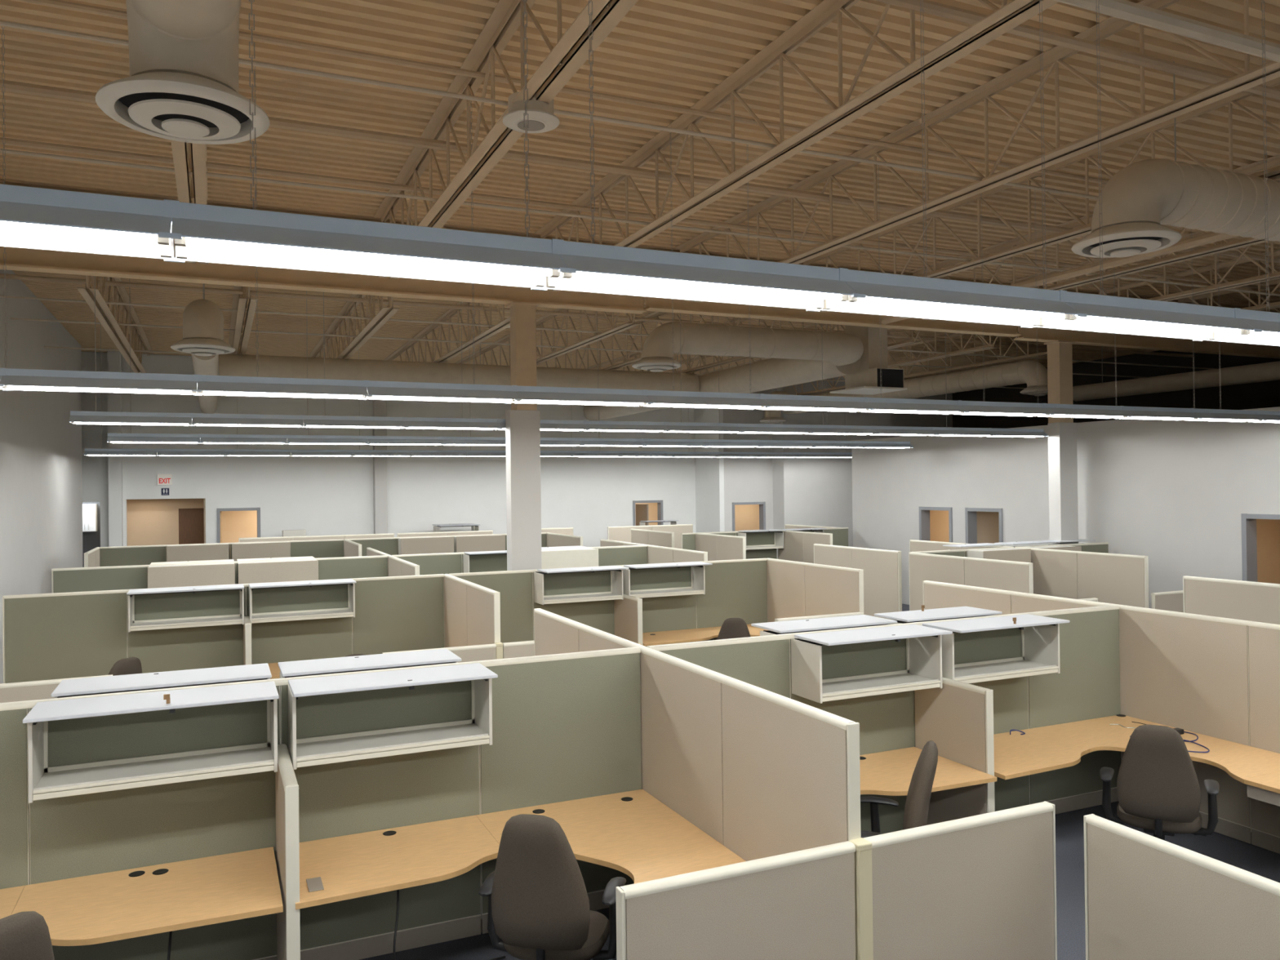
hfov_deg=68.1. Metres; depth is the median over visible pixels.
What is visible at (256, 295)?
wire
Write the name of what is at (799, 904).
partition panel
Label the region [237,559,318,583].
shelf
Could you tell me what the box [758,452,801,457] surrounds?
strip light
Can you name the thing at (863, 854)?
post
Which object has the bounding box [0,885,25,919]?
countertop
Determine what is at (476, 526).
shelf
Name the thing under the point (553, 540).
partition panel
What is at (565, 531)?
partition panel
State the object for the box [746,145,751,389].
chain
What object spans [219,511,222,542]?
door
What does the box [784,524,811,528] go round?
partition panel
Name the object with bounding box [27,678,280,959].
partition panel
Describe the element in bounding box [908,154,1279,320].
joist
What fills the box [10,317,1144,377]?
rod
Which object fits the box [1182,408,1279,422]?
strip light
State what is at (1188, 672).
partition panel
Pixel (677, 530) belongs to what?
partition panel
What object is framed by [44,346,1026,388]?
rod
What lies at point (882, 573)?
partition panel
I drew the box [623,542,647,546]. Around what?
partition panel
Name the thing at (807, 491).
wall
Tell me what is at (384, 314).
joist
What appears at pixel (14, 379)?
strip light
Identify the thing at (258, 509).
door frame
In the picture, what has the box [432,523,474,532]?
shelf
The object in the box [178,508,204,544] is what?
door
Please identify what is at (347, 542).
partition panel
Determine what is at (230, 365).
duct
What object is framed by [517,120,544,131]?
grille
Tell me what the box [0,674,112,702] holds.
partition panel
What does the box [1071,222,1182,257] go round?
diffuser
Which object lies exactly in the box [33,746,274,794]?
shelf
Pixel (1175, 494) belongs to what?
wall
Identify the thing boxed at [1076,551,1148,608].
partition panel
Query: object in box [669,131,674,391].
chain
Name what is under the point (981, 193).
chain
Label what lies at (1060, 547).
shelf
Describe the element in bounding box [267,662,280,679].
countertop
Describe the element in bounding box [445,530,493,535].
partition panel
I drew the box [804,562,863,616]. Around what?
partition panel
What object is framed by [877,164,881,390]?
chain
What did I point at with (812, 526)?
partition panel
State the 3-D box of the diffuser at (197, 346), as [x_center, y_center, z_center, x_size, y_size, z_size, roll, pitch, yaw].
[-5.532,-1.670,12.006,0.748,0.178,0.748,0,0,-43]
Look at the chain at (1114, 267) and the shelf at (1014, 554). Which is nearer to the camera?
the chain at (1114, 267)
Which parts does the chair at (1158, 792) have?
arm post, seat plate, backrest, seat, arm post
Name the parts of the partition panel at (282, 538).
rail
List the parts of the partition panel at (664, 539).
rail, post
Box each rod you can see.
[0,295,1216,369]
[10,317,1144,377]
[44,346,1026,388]
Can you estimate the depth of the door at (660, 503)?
28.13 m
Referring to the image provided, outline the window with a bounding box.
[82,503,97,532]
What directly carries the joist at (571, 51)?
attached to the ceiling
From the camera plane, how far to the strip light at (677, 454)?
24.10 m
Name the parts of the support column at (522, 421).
cap plate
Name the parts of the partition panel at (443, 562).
rail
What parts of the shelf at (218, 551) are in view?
panel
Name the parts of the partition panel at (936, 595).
rail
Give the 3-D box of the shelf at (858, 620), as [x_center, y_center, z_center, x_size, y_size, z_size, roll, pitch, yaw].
[1.405,1.279,7.103,1.039,0.423,0.465,-1,0,-24]
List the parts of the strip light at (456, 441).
strip light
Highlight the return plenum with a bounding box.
[829,324,907,395]
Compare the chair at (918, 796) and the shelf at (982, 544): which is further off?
the shelf at (982, 544)
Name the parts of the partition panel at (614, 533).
post, rail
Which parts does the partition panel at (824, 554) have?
rail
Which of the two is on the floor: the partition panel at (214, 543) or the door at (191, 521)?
the partition panel at (214, 543)
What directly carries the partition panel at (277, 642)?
on the floor
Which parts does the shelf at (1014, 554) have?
panel, panel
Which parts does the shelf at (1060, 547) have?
panel, flip door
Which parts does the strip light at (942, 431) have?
strip light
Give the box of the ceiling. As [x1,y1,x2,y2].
[0,0,1279,379]
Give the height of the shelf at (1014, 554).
0.412 m
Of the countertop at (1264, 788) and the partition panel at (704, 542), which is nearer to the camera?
the countertop at (1264, 788)
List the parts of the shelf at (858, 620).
panel, hinge rail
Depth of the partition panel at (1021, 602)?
8.70 m
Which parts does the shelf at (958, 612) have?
hinge rail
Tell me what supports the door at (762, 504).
in the wall at (746, 479)
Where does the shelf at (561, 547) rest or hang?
attached to the partition panel at (584, 547)
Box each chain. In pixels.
[248,0,256,209]
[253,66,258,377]
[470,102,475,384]
[588,0,595,244]
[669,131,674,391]
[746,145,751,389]
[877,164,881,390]
[920,0,927,276]
[980,192,984,386]
[1034,191,1038,386]
[1096,0,1103,295]
[1113,266,1116,399]
[1191,229,1195,408]
[1217,241,1221,408]
[1261,0,1269,311]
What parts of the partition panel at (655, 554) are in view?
rail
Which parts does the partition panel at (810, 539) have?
rail, post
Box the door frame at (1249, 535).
[1240,513,1279,582]
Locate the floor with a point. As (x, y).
(1069, 825)
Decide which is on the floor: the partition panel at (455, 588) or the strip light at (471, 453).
the partition panel at (455, 588)
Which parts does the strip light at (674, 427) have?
strip light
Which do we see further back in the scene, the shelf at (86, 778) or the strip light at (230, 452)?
the strip light at (230, 452)
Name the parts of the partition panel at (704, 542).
rail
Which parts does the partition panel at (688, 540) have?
rail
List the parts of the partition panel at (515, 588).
rail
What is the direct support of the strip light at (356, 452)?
hanging from the wire
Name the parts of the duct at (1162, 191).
hanger rod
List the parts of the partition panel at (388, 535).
rail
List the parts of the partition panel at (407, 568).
rail, post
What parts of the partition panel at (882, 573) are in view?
rail, post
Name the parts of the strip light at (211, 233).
chain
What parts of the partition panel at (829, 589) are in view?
rail, post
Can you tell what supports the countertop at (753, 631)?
attached to the partition panel at (737, 588)
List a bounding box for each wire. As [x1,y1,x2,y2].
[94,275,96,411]
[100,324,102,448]
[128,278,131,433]
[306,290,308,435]
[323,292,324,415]
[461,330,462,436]
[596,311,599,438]
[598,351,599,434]
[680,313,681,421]
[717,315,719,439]
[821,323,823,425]
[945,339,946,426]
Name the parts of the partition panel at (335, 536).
rail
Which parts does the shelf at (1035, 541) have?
flip door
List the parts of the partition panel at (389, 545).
rail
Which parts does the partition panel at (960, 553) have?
rail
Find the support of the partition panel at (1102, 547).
on the floor
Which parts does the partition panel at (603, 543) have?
rail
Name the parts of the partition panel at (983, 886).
rail, post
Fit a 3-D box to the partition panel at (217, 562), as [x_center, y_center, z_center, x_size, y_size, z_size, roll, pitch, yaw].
[-6.540,2.034,13.867,1.165,1.638,0.066,-1,0,-24]
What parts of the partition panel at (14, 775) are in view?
rail, frame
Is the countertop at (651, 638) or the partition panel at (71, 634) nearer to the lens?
the partition panel at (71, 634)
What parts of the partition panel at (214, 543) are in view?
rail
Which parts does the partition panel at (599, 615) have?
frame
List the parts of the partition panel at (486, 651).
rail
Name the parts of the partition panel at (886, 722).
rail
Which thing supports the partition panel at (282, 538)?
on the floor
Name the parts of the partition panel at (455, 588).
rail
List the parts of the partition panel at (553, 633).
post, rail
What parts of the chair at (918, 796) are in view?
arm post, backrest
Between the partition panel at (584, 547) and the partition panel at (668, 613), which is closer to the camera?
the partition panel at (668, 613)
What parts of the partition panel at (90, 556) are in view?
post, rail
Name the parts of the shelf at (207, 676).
hinge rail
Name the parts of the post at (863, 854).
post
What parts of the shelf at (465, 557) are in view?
panel, flip door, hinge rail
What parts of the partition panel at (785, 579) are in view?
rail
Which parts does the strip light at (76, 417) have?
strip light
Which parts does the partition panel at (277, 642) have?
rail, frame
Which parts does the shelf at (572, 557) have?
panel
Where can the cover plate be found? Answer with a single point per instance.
(314, 884)
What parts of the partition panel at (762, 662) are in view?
rail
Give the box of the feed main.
[880,232,1238,324]
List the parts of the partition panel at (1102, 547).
rail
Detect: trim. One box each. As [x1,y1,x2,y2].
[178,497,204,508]
[854,406,1279,440]
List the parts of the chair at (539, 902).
arm post, backrest, seat, arm post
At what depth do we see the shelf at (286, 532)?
22.88 m
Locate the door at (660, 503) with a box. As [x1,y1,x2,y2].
[632,500,662,525]
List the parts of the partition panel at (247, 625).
rail, post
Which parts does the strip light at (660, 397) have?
strip light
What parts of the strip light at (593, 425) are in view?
strip light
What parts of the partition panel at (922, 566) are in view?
post, rail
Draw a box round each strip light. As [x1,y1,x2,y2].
[0,26,201,395]
[0,183,184,262]
[69,410,306,427]
[84,448,227,456]
[106,432,288,444]
[171,0,576,290]
[197,374,372,399]
[226,448,353,456]
[286,435,446,445]
[302,415,502,430]
[352,449,469,456]
[363,380,653,406]
[443,436,584,446]
[466,450,506,456]
[496,418,670,432]
[540,450,573,457]
[542,240,866,311]
[568,450,667,457]
[577,438,706,447]
[639,390,875,412]
[660,422,813,434]
[672,451,719,457]
[699,439,763,447]
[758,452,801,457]
[759,440,816,448]
[803,424,879,435]
[808,440,913,448]
[819,0,1087,328]
[833,452,851,457]
[857,397,969,414]
[867,426,939,435]
[928,426,1048,437]
[951,400,1054,417]
[1028,291,1262,341]
[1035,403,1202,420]
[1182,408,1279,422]
[1199,309,1279,346]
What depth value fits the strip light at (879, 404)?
9.79 m
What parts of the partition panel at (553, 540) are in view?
rail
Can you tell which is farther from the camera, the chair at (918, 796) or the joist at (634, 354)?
the joist at (634, 354)
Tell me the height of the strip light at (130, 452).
0.140 m
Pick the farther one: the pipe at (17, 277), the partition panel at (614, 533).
the partition panel at (614, 533)
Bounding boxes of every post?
[494,642,502,659]
[848,837,873,959]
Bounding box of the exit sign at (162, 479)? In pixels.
[156,474,172,484]
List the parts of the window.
door, door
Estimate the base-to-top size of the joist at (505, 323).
0.798 m
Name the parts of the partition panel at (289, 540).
rail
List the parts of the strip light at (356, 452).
strip light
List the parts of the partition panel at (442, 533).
rail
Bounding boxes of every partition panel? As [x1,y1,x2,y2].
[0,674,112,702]
[0,700,30,888]
[2,589,128,683]
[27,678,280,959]
[51,564,147,648]
[84,549,95,567]
[93,546,99,566]
[99,544,166,566]
[127,583,245,673]
[147,561,235,584]
[166,542,230,559]
[230,540,289,559]
[235,558,316,615]
[238,536,293,542]
[243,615,251,665]
[245,578,352,679]
[275,743,300,959]
[280,661,480,959]
[289,538,343,558]
[293,534,344,556]
[315,555,387,580]
[343,538,351,556]
[344,533,394,538]
[346,537,399,555]
[351,541,361,556]
[351,573,444,654]
[366,547,377,555]
[377,551,389,555]
[382,643,496,662]
[387,555,403,576]
[391,552,462,643]
[396,531,445,537]
[399,535,451,537]
[400,560,419,576]
[444,573,470,647]
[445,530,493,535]
[448,569,533,643]
[451,533,501,537]
[462,551,506,573]
[466,582,500,645]
[478,646,641,933]
[501,532,546,550]
[502,640,534,658]
[532,565,614,640]
[533,608,583,655]
[541,527,573,535]
[541,546,591,550]
[546,532,563,546]
[562,534,582,546]
[577,624,644,652]
[591,544,647,566]
[600,538,623,546]
[607,525,652,542]
[613,594,642,644]
[615,840,855,959]
[618,561,696,646]
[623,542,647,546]
[631,528,648,544]
[640,646,728,845]
[646,633,790,697]
[647,544,673,564]
[648,529,674,547]
[652,524,693,548]
[672,547,707,562]
[680,531,735,550]
[695,532,716,560]
[696,558,767,641]
[716,534,746,560]
[720,676,861,861]
[735,530,777,559]
[766,558,805,622]
[774,612,863,622]
[777,530,803,562]
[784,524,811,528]
[787,622,915,833]
[803,531,832,563]
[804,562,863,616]
[811,525,833,528]
[813,543,852,568]
[821,527,848,546]
[851,546,902,619]
[862,800,1057,959]
[908,551,964,610]
[909,539,957,551]
[911,549,964,556]
[914,613,1029,811]
[914,676,995,825]
[923,580,1013,615]
[956,542,1010,549]
[964,546,1013,556]
[964,556,1033,593]
[1010,591,1119,613]
[1014,546,1078,599]
[1017,544,1063,547]
[1025,604,1120,813]
[1063,542,1108,553]
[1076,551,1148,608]
[1080,597,1097,601]
[1083,813,1279,959]
[1117,604,1252,844]
[1151,590,1183,612]
[1182,575,1279,624]
[1247,621,1279,853]
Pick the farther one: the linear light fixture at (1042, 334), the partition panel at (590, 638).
the linear light fixture at (1042, 334)
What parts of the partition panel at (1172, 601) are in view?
frame, rail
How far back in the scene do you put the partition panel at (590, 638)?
6.84 m
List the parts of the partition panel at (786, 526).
rail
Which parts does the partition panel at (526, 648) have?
frame, rail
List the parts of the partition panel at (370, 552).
rail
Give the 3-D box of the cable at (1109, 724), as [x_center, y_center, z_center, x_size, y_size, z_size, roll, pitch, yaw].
[3.850,1.964,7.562,0.054,0.005,0.181,0,0,-38]
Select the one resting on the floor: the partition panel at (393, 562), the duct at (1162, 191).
the partition panel at (393, 562)
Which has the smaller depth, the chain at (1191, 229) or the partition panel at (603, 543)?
the chain at (1191, 229)
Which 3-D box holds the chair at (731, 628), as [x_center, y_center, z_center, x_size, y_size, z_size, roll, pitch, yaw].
[1.176,2.232,11.993,0.690,1.060,0.698,-1,0,1]
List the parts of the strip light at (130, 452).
strip light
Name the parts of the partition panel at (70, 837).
rail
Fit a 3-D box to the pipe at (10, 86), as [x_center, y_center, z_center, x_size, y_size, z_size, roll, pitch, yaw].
[5.298,-3.030,11.571,24.600,0.084,0.084,-1,0,-24]
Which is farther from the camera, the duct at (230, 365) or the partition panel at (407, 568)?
the duct at (230, 365)
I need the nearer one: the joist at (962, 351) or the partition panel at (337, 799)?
the partition panel at (337, 799)
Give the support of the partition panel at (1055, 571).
on the floor
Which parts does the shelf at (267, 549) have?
panel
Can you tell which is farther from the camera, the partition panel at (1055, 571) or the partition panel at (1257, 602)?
the partition panel at (1055, 571)
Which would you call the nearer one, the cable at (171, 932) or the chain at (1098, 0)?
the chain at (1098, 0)
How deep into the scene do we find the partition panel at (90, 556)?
16.81 m
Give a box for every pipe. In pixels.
[0,20,1098,199]
[0,79,1279,262]
[0,137,1279,291]
[0,148,1279,296]
[0,273,1193,357]
[16,0,1109,184]
[874,0,1279,100]
[1053,0,1279,62]
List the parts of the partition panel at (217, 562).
rail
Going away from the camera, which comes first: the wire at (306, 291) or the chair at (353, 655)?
the chair at (353, 655)
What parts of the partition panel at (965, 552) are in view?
rail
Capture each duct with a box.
[125,0,240,93]
[182,284,224,342]
[191,284,218,413]
[218,343,699,391]
[583,326,861,420]
[640,314,863,365]
[782,340,1047,414]
[1072,346,1279,400]
[1090,61,1279,242]
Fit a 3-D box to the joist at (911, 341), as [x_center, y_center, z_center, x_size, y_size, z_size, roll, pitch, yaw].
[2.708,-2.794,21.752,0.224,0.798,13.400,-1,0,-24]
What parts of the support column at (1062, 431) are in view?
cap plate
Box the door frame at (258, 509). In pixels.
[216,507,260,542]
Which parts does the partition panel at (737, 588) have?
frame, rail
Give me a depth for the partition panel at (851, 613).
11.21 m
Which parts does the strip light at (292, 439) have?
strip light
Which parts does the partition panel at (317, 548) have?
rail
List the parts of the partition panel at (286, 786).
rail, post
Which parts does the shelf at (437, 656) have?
panel, flip door, hinge rail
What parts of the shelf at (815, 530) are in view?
flip door, hinge rail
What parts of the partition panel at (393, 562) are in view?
rail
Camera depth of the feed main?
10.41 m
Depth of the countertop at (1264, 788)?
6.13 m
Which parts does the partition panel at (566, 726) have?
rail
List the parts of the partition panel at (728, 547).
rail, post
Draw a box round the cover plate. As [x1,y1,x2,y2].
[306,876,324,892]
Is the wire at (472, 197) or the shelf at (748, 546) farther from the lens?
the shelf at (748, 546)
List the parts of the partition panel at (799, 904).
post, frame, rail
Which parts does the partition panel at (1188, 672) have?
rail, frame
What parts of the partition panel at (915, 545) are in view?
rail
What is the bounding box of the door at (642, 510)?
[635,503,648,525]
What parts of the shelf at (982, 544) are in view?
flip door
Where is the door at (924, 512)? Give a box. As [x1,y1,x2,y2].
[919,506,952,542]
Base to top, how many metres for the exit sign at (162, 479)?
0.266 m
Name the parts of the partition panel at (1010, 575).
rail, post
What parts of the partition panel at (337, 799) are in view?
rail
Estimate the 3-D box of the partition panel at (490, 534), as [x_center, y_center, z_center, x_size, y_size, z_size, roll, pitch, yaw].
[-3.664,2.047,21.244,1.140,1.638,0.066,-1,0,-24]
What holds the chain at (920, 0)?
hanging from the ceiling
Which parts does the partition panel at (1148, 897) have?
post, rail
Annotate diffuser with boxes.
[95,71,269,144]
[170,337,235,355]
[631,357,681,372]
[760,417,786,423]
[1019,386,1048,395]
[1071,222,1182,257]
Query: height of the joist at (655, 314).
0.798 m
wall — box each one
[0,269,83,684]
[80,351,696,546]
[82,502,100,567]
[106,351,123,546]
[126,497,205,546]
[694,407,724,532]
[723,389,773,531]
[771,375,891,559]
[851,408,1279,608]
[890,378,952,437]
[952,350,1279,428]
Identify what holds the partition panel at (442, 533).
on the floor
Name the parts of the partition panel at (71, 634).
post, rail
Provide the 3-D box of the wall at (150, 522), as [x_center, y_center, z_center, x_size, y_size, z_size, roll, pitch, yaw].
[-11.994,1.666,23.535,2.230,2.650,1.400,-1,0,-24]
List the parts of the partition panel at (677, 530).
rail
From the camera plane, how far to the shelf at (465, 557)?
15.29 m
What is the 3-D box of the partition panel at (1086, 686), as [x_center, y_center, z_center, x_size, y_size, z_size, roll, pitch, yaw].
[3.551,1.876,7.768,1.036,1.638,0.066,-1,0,-24]
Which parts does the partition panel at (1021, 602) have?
rail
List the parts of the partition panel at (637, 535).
rail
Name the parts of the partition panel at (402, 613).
rail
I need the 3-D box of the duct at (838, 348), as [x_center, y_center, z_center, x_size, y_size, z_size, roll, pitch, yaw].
[1.863,-2.527,15.140,4.158,1.399,0.763,-1,0,-24]
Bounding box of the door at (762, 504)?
[732,502,765,531]
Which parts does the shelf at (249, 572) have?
panel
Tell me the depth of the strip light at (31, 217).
2.75 m
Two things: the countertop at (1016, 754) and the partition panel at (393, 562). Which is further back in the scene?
the partition panel at (393, 562)
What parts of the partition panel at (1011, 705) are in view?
rail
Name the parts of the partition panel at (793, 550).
rail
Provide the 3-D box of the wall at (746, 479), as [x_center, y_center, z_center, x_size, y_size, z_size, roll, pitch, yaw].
[3.139,-0.161,27.835,1.650,5.998,0.200,-1,0,-24]
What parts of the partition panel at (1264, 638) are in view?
rail, frame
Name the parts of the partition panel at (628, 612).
rail, post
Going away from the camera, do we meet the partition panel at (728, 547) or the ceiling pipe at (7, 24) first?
the ceiling pipe at (7, 24)
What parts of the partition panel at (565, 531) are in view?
rail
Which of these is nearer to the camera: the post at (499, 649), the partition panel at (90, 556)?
the post at (499, 649)
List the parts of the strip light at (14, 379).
chain, strip light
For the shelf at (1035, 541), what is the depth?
15.68 m
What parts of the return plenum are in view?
sill, plate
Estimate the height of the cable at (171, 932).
0.694 m
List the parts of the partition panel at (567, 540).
rail, post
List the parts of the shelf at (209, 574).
panel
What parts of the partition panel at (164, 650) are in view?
rail, frame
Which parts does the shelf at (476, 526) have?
flip door, hinge rail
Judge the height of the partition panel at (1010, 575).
1.638 m
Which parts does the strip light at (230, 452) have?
strip light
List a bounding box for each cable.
[167,931,172,959]
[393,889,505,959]
[1009,729,1025,734]
[1109,724,1135,728]
[1129,731,1209,752]
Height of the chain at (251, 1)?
2.437 m
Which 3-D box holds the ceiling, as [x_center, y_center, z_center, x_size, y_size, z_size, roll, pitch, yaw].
[2.397,-3.284,16.555,30.000,0.120,33.165,-1,0,-24]
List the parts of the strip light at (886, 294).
chain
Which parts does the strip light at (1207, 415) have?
strip light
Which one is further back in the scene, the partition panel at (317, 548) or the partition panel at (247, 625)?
the partition panel at (317, 548)
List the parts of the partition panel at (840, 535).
rail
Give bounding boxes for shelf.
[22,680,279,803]
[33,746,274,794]
[50,662,271,697]
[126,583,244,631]
[130,616,242,628]
[147,562,235,588]
[150,559,234,564]
[166,543,228,561]
[231,542,290,561]
[236,555,315,560]
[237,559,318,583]
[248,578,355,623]
[251,609,353,621]
[277,648,461,736]
[282,529,306,536]
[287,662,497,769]
[296,723,488,762]
[398,536,453,555]
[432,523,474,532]
[436,524,479,532]
[453,534,505,552]
[462,550,506,573]
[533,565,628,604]
[541,546,584,549]
[541,548,598,568]
[543,593,620,601]
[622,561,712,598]
[630,588,703,595]
[639,520,678,525]
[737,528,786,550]
[746,545,777,548]
[751,614,897,635]
[782,528,826,533]
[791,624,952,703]
[822,672,938,697]
[874,604,1002,624]
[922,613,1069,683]
[942,542,1005,550]
[954,659,1056,680]
[966,547,1031,562]
[994,540,1056,547]
[1025,545,1081,551]
[1040,538,1095,545]
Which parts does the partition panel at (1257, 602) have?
post, rail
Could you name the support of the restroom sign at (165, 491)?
attached to the wall at (319, 495)
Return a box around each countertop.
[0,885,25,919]
[11,846,283,946]
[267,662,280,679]
[295,815,499,909]
[475,789,745,883]
[642,628,719,645]
[699,623,767,639]
[859,746,996,795]
[993,729,1088,779]
[1025,714,1279,783]
[1244,771,1279,806]
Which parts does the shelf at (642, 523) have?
hinge rail, flip door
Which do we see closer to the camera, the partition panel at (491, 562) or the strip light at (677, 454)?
the partition panel at (491, 562)
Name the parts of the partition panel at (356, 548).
rail, post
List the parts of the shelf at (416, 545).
panel, panel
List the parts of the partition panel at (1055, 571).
rail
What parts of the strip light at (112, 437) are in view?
strip light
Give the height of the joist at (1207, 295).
0.798 m
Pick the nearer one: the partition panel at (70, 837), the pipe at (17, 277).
the partition panel at (70, 837)
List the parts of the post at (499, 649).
post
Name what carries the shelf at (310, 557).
attached to the partition panel at (237, 579)
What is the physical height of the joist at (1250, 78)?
0.798 m
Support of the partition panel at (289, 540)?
on the floor
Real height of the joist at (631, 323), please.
0.798 m
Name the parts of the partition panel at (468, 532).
rail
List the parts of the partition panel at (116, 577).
post, rail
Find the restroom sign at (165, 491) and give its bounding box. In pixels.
[161,488,168,495]
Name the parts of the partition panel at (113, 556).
rail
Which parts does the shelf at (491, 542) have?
panel, panel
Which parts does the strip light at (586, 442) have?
strip light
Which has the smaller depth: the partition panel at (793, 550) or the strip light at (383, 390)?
the strip light at (383, 390)
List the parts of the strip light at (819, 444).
strip light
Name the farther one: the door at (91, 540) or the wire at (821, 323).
the door at (91, 540)
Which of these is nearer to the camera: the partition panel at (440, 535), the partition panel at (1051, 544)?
the partition panel at (1051, 544)
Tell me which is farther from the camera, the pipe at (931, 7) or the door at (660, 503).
the door at (660, 503)
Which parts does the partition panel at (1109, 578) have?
rail, post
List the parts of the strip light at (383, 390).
strip light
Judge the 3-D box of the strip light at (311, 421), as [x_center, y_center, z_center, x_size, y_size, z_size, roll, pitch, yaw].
[-2.969,-0.724,11.984,2.449,0.138,0.328,-1,0,-24]
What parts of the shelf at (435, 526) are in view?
flip door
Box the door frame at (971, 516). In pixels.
[964,507,1003,546]
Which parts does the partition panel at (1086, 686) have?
rail, frame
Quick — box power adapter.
[1173,728,1183,734]
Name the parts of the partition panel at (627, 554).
rail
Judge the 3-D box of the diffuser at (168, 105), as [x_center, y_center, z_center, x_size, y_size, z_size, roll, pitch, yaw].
[-2.171,-1.757,4.527,0.748,0.178,0.748,0,0,-43]
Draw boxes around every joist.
[76,275,154,373]
[170,140,208,264]
[228,285,257,354]
[307,293,399,359]
[373,0,638,279]
[384,301,510,363]
[454,308,639,365]
[533,0,1058,291]
[545,311,740,369]
[586,317,834,373]
[644,323,920,373]
[674,0,1279,302]
[697,328,998,393]
[792,333,1047,395]
[803,76,1279,311]
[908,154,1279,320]
[1006,231,1279,328]
[1094,248,1279,334]
[1177,278,1279,340]
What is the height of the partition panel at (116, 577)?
1.638 m
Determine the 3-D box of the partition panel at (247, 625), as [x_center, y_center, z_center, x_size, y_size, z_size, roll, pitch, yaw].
[-4.279,2.163,10.332,0.066,1.283,0.729,-1,0,-24]
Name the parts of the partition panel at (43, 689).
rail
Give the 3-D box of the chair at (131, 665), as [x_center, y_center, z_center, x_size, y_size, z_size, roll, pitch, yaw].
[-5.168,2.259,9.159,0.672,1.121,0.671,-1,0,-19]
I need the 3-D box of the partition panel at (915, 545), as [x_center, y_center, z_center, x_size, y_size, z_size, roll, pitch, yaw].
[5.265,1.913,16.939,0.066,1.638,1.224,-1,0,-24]
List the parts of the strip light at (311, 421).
strip light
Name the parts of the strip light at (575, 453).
strip light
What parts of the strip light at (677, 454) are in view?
strip light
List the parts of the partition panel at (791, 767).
rail, post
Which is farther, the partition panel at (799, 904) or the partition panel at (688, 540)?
the partition panel at (688, 540)
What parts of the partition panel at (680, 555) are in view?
rail, post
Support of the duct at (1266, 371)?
hanging from the ceiling
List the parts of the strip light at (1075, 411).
strip light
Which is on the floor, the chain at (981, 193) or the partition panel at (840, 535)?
the partition panel at (840, 535)
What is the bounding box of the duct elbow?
[764,386,789,417]
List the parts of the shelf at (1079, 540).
flip door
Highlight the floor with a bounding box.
[280,604,1279,959]
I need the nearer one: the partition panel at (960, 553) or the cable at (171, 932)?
the cable at (171, 932)
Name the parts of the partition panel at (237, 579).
rail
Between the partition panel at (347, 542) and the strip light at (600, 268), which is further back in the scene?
the partition panel at (347, 542)
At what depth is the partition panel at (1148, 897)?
4.04 m
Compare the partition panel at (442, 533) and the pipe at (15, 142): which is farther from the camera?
the partition panel at (442, 533)
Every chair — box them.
[0,911,54,959]
[107,657,142,675]
[344,653,366,657]
[478,813,626,959]
[716,617,750,639]
[860,740,937,837]
[1099,724,1219,840]
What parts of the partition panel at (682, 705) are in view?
rail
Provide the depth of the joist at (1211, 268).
14.64 m
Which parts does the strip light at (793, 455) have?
strip light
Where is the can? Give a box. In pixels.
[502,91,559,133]
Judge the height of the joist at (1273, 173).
0.798 m
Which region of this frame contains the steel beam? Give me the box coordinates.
[0,239,646,314]
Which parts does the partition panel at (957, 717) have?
rail, post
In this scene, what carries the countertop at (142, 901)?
attached to the partition panel at (70, 837)
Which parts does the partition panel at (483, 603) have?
rail, post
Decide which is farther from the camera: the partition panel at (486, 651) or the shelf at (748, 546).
the shelf at (748, 546)
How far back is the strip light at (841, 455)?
26.03 m
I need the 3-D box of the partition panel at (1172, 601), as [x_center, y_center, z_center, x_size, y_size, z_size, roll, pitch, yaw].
[7.636,2.117,13.307,1.224,1.128,0.066,-1,0,-24]
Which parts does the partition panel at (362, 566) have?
rail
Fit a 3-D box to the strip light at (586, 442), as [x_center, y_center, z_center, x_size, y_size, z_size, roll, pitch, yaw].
[0.055,-0.677,17.136,2.443,0.138,0.328,-1,0,-24]
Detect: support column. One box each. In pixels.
[372,399,387,533]
[505,301,542,570]
[1044,340,1078,544]
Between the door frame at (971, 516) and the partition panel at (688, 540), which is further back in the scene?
the partition panel at (688, 540)

